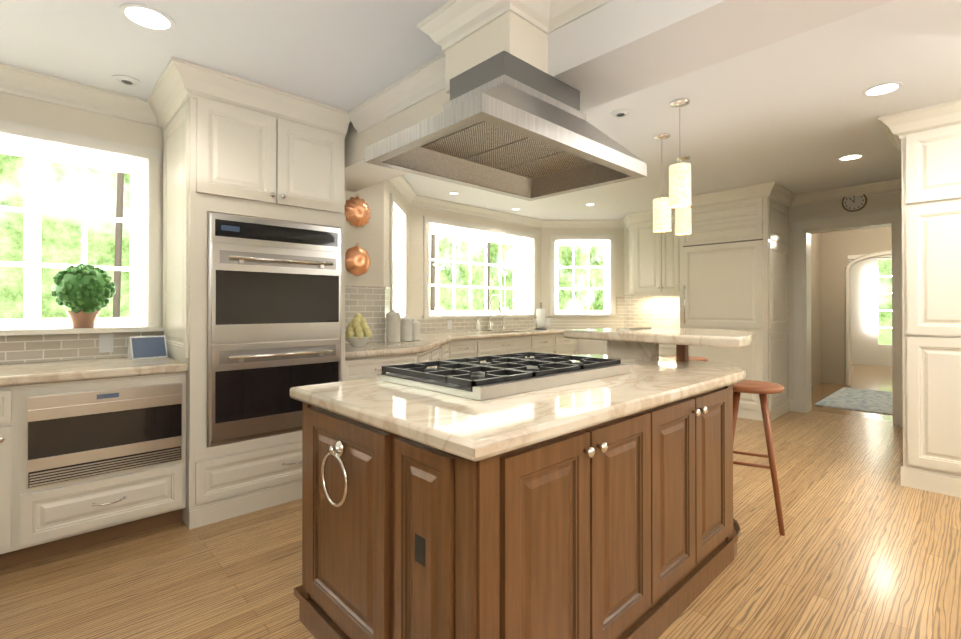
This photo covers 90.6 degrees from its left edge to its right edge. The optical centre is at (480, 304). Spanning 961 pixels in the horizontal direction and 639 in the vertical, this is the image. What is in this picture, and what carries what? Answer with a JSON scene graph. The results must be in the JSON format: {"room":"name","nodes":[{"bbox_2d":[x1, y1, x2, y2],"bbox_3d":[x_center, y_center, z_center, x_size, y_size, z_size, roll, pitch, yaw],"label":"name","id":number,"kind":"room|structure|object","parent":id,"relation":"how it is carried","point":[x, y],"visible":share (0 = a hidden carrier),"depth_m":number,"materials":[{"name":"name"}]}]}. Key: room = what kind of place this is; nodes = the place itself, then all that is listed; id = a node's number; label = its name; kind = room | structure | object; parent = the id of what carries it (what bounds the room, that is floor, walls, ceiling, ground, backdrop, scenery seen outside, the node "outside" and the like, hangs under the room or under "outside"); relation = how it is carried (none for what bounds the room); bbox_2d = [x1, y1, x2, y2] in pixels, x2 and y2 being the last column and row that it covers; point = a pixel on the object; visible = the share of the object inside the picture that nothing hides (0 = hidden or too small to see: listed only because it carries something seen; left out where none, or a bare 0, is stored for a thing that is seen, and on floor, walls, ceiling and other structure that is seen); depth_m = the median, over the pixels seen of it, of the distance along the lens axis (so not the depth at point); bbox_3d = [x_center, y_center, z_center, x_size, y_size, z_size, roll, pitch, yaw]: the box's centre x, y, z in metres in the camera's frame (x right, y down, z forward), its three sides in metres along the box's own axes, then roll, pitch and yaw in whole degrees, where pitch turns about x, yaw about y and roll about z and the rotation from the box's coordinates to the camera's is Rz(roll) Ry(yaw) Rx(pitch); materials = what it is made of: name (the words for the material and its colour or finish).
{"room":"kitchen","nodes":[
{"label":"kitchen","id":0,"kind":"room"},
{"bbox_2d":[0,92,901,399],"bbox_3d":[0.505,-0.034,1.974,10.150,2.560,7.550,0,0,-44],"label":"wall","id":1,"kind":"structure","parent":0,"point":[372,238],"depth_m":4.46,"materials":[{"name":"beige paint"}]},
{"bbox_2d":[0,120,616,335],"bbox_3d":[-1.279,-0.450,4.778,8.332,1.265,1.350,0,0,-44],"label":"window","id":2,"kind":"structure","parent":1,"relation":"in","point":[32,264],"depth_m":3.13,"materials":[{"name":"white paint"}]},
{"bbox_2d":[51,263,115,327],"bbox_3d":[-2.377,-0.054,2.857,0.297,0.390,0.302,0,0,-44],"label":"topiary","id":3,"kind":"object","parent":2,"relation":"on","point":[84,293],"visible":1,"depth_m":2.78,"materials":[{"name":"green plant"}]},
{"bbox_2d":[433,259,444,315],"bbox_3d":[-0.520,-0.228,6.140,0.168,0.737,0.112,0,0,-44],"label":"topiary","id":4,"kind":"object","parent":2,"relation":"on","point":[438,311],"visible":1,"depth_m":6.10,"materials":[{"name":"white ceramic"}]},
{"bbox_2d":[501,263,508,314],"bbox_3d":[0.361,-0.232,6.977,0.175,0.754,0.112,0,0,-44],"label":"window latch","id":5,"kind":"object","parent":2,"relation":"on","point":[504,310],"visible":1,"depth_m":6.94,"materials":[{"name":"white metal"}]},
{"bbox_2d":[0,285,679,363],"bbox_3d":[-1.092,0.085,3.946,9.350,0.504,2.090,0,0,-44],"label":"tile backsplash","id":6,"kind":"structure","parent":1,"relation":"attached to","point":[371,304],"depth_m":4.30,"materials":[{"name":"beige tile"}]},
{"bbox_2d":[0,0,901,228],"bbox_3d":[0.505,-1.251,1.982,9.750,0.125,7.150,0,0,-44],"label":"crown molding","id":7,"kind":"structure","parent":1,"relation":"attached to","point":[420,83],"depth_m":2.94,"materials":[{"name":"white paint"}]},
{"bbox_2d":[623,208,679,295],"bbox_3d":[2.386,-0.706,6.748,0.447,1.159,1.005,0,0,-44],"label":"upper cabinet","id":8,"kind":"object","parent":1,"relation":"attached to","point":[654,263],"visible":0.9,"depth_m":6.57,"materials":[{"name":"beige paint"}]},
{"bbox_2d":[789,400,793,410],"bbox_3d":[4.094,1.200,5.256,0.016,0.130,1.175,0,0,-44],"label":"baseboard","id":9,"kind":"structure","parent":1,"relation":"attached to","point":[791,405],"depth_m":5.66,"materials":[{"name":"white paint"}]},
{"bbox_2d":[790,206,902,426],"bbox_3d":[4.141,0.123,5.352,0.265,2.285,1.070,0,0,-44],"label":"door frame","id":10,"kind":"structure","parent":1,"relation":"attached to","point":[804,229],"depth_m":5.48,"materials":[{"name":"white paint"}]},
{"bbox_2d":[842,194,866,211],"bbox_3d":[4.115,-1.135,5.238,0.026,0.224,0.224,0,0,-44],"label":"wall clock","id":11,"kind":"object","parent":1,"relation":"attached to","point":[853,203],"visible":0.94,"depth_m":5.24,"materials":[{"name":"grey metal"}]},
{"bbox_2d":[0,364,960,638],"bbox_3d":[2.686,1.290,4.245,16.650,0.060,8.050,0,0,-44],"label":"floor","id":12,"kind":"structure","parent":0,"point":[867,546],"depth_m":2.26,"materials":[{"name":"brown wood"}]},
{"bbox_2d":[0,385,19,569],"bbox_3d":[-2.539,0.813,2.273,0.454,0.870,0.657,0,0,-44],"label":"base cabinet","id":13,"kind":"object","parent":12,"relation":"on","point":[9,394],"depth_m":2.21,"materials":[{"name":"beige paint"}]},
{"bbox_2d":[20,369,187,564],"bbox_3d":[-2.122,0.815,2.668,0.694,0.870,0.657,0,0,-44],"label":"base cabinet","id":14,"kind":"object","parent":12,"relation":"on","point":[92,452],"depth_m":2.41,"materials":[{"name":"beige paint"}]},
{"bbox_2d":[0,357,187,384],"bbox_3d":[-3.111,0.349,1.749,3.398,0.048,0.688,0,0,-44],"label":"countertop","id":15,"kind":"structure","parent":14,"relation":"on","point":[10,374],"depth_m":2.49,"materials":[{"name":"beige stone"}]},
{"bbox_2d":[127,335,167,359],"bbox_3d":[-2.066,0.263,2.955,0.090,0.135,0.190,0,0,38],"label":"smart display","id":16,"kind":"object","parent":15,"relation":"on","point":[143,347],"visible":1,"depth_m":2.93,"materials":[{"name":"blue glass"}]},
{"bbox_2d":[147,57,349,529],"bbox_3d":[-1.528,-0.026,3.166,1.060,2.559,0.818,0,0,-44],"label":"tall cabinet","id":17,"kind":"object","parent":12,"relation":"on","point":[253,304],"visible":0.83,"depth_m":2.87,"materials":[{"name":"beige paint"}]},
{"bbox_2d":[345,360,397,380],"bbox_3d":[-0.953,0.822,3.791,0.654,0.870,0.640,0,0,-44],"label":"base cabinet","id":18,"kind":"object","parent":12,"relation":"on","point":[353,371],"depth_m":3.44,"materials":[{"name":"beige paint"}]},
{"bbox_2d":[345,328,606,367],"bbox_3d":[0.422,0.368,5.003,4.314,0.048,1.540,0,0,-44],"label":"countertop","id":19,"kind":"structure","parent":18,"relation":"on","point":[428,347],"depth_m":5.24,"materials":[{"name":"beige stone"}]},
{"bbox_2d":[345,313,371,346],"bbox_3d":[-0.976,0.200,3.803,0.227,0.271,0.224,0,0,-44],"label":"lemon bowl","id":20,"kind":"object","parent":19,"relation":"on","point":[358,332],"visible":0.98,"depth_m":3.74,"materials":[{"name":"yellow food"}]},
{"bbox_2d":[386,309,404,342],"bbox_3d":[-0.780,0.191,4.263,0.127,0.295,0.127,0,0,37],"label":"canister","id":21,"kind":"object","parent":19,"relation":"on","point":[392,318],"depth_m":4.21,"materials":[{"name":"white ceramic"}]},
{"bbox_2d":[405,315,416,341],"bbox_3d":[-0.684,0.217,4.409,0.111,0.245,0.111,0,0,37],"label":"canister","id":22,"kind":"object","parent":19,"relation":"on","point":[410,329],"depth_m":4.37,"materials":[{"name":"white ceramic"}]},
{"bbox_2d":[417,321,419,339],"bbox_3d":[-0.624,0.237,4.549,0.097,0.205,0.097,0,0,37],"label":"canister","id":23,"kind":"object","parent":19,"relation":"on","point":[418,323],"depth_m":4.52,"materials":[{"name":"white ceramic"}]},
{"bbox_2d":[400,328,564,339],"bbox_3d":[-0.014,0.370,5.310,4.104,0.048,1.586,0,0,-44],"label":"countertop","id":24,"kind":"structure","parent":18,"relation":"on","point":[490,333],"depth_m":5.96,"materials":[{"name":"beige stone"}]},
{"bbox_2d":[476,318,480,330],"bbox_3d":[-0.026,0.260,6.228,0.064,0.179,0.072,0,0,-44],"label":"soap dispenser","id":25,"kind":"object","parent":24,"relation":"on","point":[478,325],"visible":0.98,"depth_m":6.21,"materials":[{"name":"white ceramic"}]},
{"bbox_2d":[489,294,508,330],"bbox_3d":[0.282,0.103,6.453,0.301,0.496,0.214,0,0,-44],"label":"faucet","id":26,"kind":"object","parent":24,"relation":"on","point":[490,323],"visible":0.98,"depth_m":6.42,"materials":[{"name":"silver metal"}]},
{"bbox_2d":[535,303,545,328],"bbox_3d":[0.871,0.163,6.852,0.170,0.381,0.170,0,0,-44],"label":"paper towel holder","id":27,"kind":"object","parent":24,"relation":"on","point":[540,318],"visible":1,"depth_m":6.80,"materials":[{"name":"white paper"}]},
{"bbox_2d":[425,352,508,367],"bbox_3d":[-0.534,0.826,4.580,1.063,0.870,1.207,0,0,-44],"label":"base cabinet","id":28,"kind":"object","parent":12,"relation":"on","point":[505,352],"depth_m":4.57,"materials":[{"name":"beige paint"}]},
{"bbox_2d":[290,379,743,638],"bbox_3d":[0.385,0.811,2.205,2.133,0.872,1.077,0,0,-44],"label":"kitchen island","id":29,"kind":"object","parent":12,"relation":"on","point":[601,508],"depth_m":1.49,"materials":[{"name":"brown wood"}]},
{"bbox_2d":[290,351,745,458],"bbox_3d":[0.399,0.351,2.236,2.160,0.048,1.080,0,0,-44],"label":"island countertop","id":30,"kind":"structure","parent":29,"relation":"on","point":[469,426],"depth_m":1.59,"materials":[{"name":"beige stone"}]},
{"bbox_2d":[378,352,631,400],"bbox_3d":[0.139,0.297,2.176,1.000,0.058,0.650,0,0,-44],"label":"cooktop","id":31,"kind":"object","parent":30,"relation":"in","point":[496,376],"visible":1,"depth_m":1.97,"materials":[{"name":"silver metal"}]},
{"bbox_2d":[533,348,556,357],"bbox_3d":[0.614,0.838,6.493,0.500,0.870,0.640,0,0,-44],"label":"base cabinet","id":32,"kind":"object","parent":12,"relation":"on","point":[551,350],"depth_m":6.38,"materials":[{"name":"beige paint"}]},
{"bbox_2d":[557,348,576,354],"bbox_3d":[0.987,0.840,6.848,0.530,0.870,0.640,0,0,-44],"label":"base cabinet","id":33,"kind":"object","parent":12,"relation":"on","point":[562,351],"depth_m":6.62,"materials":[{"name":"beige paint"}]},
{"bbox_2d":[577,344,604,354],"bbox_3d":[1.566,0.839,6.805,0.250,0.870,0.300,0,0,-44],"label":"base cabinet","id":34,"kind":"object","parent":12,"relation":"on","point":[599,349],"depth_m":6.79,"materials":[{"name":"beige paint"}]},
{"bbox_2d":[659,344,675,356],"bbox_3d":[2.567,0.837,6.369,0.639,0.870,0.570,0,0,-44],"label":"base cabinet","id":35,"kind":"object","parent":12,"relation":"on","point":[665,350],"depth_m":6.10,"materials":[{"name":"beige paint"}]},
{"bbox_2d":[668,356,707,360],"bbox_3d":[1.837,0.868,4.234,0.453,0.787,0.453,0,0,-44],"label":"bar stool","id":36,"kind":"object","parent":12,"relation":"on","point":[697,358],"visible":0.15,"depth_m":4.24,"materials":[{"name":"brown wood"}]},
{"bbox_2d":[675,182,795,421],"bbox_3d":[2.998,-0.011,5.766,0.907,2.559,1.253,0,0,-44],"label":"cabinet","id":37,"kind":"object","parent":12,"relation":"on","point":[734,261],"visible":0.73,"depth_m":5.38,"materials":[{"name":"beige paint"}]},
{"bbox_2d":[733,380,784,535],"bbox_3d":[1.580,0.860,2.791,0.406,0.787,0.406,0,0,-44],"label":"bar stool","id":38,"kind":"object","parent":12,"relation":"on","point":[762,389],"visible":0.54,"depth_m":2.67,"materials":[{"name":"brown wood"}]},
{"bbox_2d":[814,387,892,414],"bbox_3d":[5.266,1.265,6.248,1.850,0.012,1.100,0,0,-44],"label":"rug","id":39,"kind":"object","parent":12,"relation":"on","point":[874,401],"visible":0.64,"depth_m":6.25,"materials":[{"name":"grey fabric"}]},
{"bbox_2d":[878,99,960,497],"bbox_3d":[3.944,-0.029,2.641,0.775,2.559,2.580,0,0,-44],"label":"pantry cabinet","id":40,"kind":"object","parent":12,"relation":"on","point":[926,141],"visible":1,"depth_m":3.19,"materials":[{"name":"beige paint"}]},
{"bbox_2d":[0,0,960,219],"bbox_3d":[0.402,-1.373,2.091,10.350,0.120,8.050,0,0,-44],"label":"ceiling","id":41,"kind":"structure","parent":0,"point":[798,114],"depth_m":2.70,"materials":[{"name":"white paint"}]},
{"bbox_2d":[112,75,140,86],"bbox_3d":[-2.064,-1.303,2.776,0.136,0.011,0.136,0,0,19],"label":"recessed light","id":42,"kind":"object","parent":41,"relation":"in","point":[129,80],"depth_m":2.76,"materials":[{"name":"white plastic"}]},
{"bbox_2d":[119,3,175,31],"bbox_3d":[-1.520,-1.309,2.175,0.210,0.006,0.210,0,0,37],"label":"recessed light","id":43,"kind":"object","parent":41,"relation":"in","point":[150,17],"depth_m":2.17,"materials":[{"name":"white plastic"}]},
{"bbox_2d":[417,0,550,93],"bbox_3d":[0.032,-1.152,2.124,0.340,0.321,0.600,0,0,-44],"label":"hood chimney","id":44,"kind":"object","parent":41,"relation":"attached to","point":[466,35],"depth_m":2.03,"materials":[{"name":"beige paint"}]},
{"bbox_2d":[365,51,646,200],"bbox_3d":[0.145,-0.797,2.126,1.070,0.388,0.720,0,0,-44],"label":"range hood","id":45,"kind":"object","parent":44,"relation":"hanging from","point":[506,123],"visible":1,"depth_m":2.02,"materials":[{"name":"metal"}]},
{"bbox_2d":[345,0,893,191],"bbox_3d":[0.906,-1.155,1.741,0.400,0.320,6.250,0,0,-44],"label":"ceiling beam","id":46,"kind":"structure","parent":41,"relation":"attached to","point":[612,50],"depth_m":1.88,"materials":[{"name":"white paint"}]},
{"bbox_2d":[610,109,630,117],"bbox_3d":[0.955,-1.300,3.244,0.136,0.011,0.136,0,0,37],"label":"recessed light","id":47,"kind":"object","parent":41,"relation":"in","point":[620,112],"depth_m":3.22,"materials":[{"name":"white plastic"}]},
{"bbox_2d":[653,133,670,231],"bbox_3d":[1.405,-0.936,3.683,0.131,0.735,0.131,0,0,40],"label":"pendant light","id":48,"kind":"object","parent":41,"relation":"hanging from","point":[661,215],"depth_m":3.63,"materials":[{"name":"white glass"}]},
{"bbox_2d":[664,99,690,210],"bbox_3d":[1.290,-0.972,3.077,0.131,0.670,0.131,0,0,40],"label":"pendant light","id":49,"kind":"object","parent":41,"relation":"hanging from","point":[679,198],"depth_m":3.03,"materials":[{"name":"white glass"}]},
{"bbox_2d":[675,209,690,234],"bbox_3d":[1.801,-0.963,4.224,0.131,0.675,0.131,0,0,40],"label":"pendant light","id":50,"kind":"object","parent":41,"relation":"hanging from","point":[682,217],"depth_m":4.17,"materials":[{"name":"white glass"}]},
{"bbox_2d":[837,154,863,160],"bbox_3d":[3.264,-1.298,4.196,0.185,0.006,0.185,0,0,37],"label":"recessed light","id":51,"kind":"object","parent":41,"relation":"in","point":[853,156],"depth_m":4.19,"materials":[{"name":"white plastic"}]},
{"bbox_2d":[863,82,902,96],"bbox_3d":[2.438,-1.305,2.887,0.185,0.006,0.185,0,0,37],"label":"recessed light","id":52,"kind":"object","parent":41,"relation":"in","point":[883,88],"depth_m":2.88,"materials":[{"name":"white plastic"}]},
{"bbox_2d":[811,233,822,386],"bbox_3d":[4.649,-0.004,7.014,2.800,2.560,0.150,0,0,-44],"label":"wall","id":53,"kind":"structure","parent":0,"point":[816,238],"depth_m":7.60,"materials":[{"name":"beige paint"}]},
{"bbox_2d":[823,226,891,384],"bbox_3d":[6.291,-0.003,7.209,0.150,2.560,1.830,0,0,-44],"label":"wall","id":54,"kind":"structure","parent":0,"point":[830,253],"depth_m":7.76,"materials":[{"name":"beige paint"}]},
{"bbox_2d":[845,250,891,385],"bbox_3d":[6.337,0.224,7.134,0.205,2.105,1.370,0,0,-44],"label":"trim","id":55,"kind":"structure","parent":54,"relation":"attached to","point":[855,259],"depth_m":7.53,"materials":[{"name":"white paint"}]},
{"bbox_2d":[878,259,891,344],"bbox_3d":[8.938,-0.059,9.607,0.050,1.800,1.400,0,0,-44],"label":"window","id":56,"kind":"structure","parent":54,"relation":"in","point":[884,301],"depth_m":10.03,"materials":[{"name":"white paint"}]},
{"label":"outside","id":57,"kind":"structure","parent":0,"visible":0},
{"bbox_2d":[0,154,602,318],"bbox_3d":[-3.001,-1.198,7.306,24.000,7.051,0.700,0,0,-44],"label":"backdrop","id":58,"kind":"structure","parent":57,"point":[108,195],"depth_m":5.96,"materials":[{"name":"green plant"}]}
]}

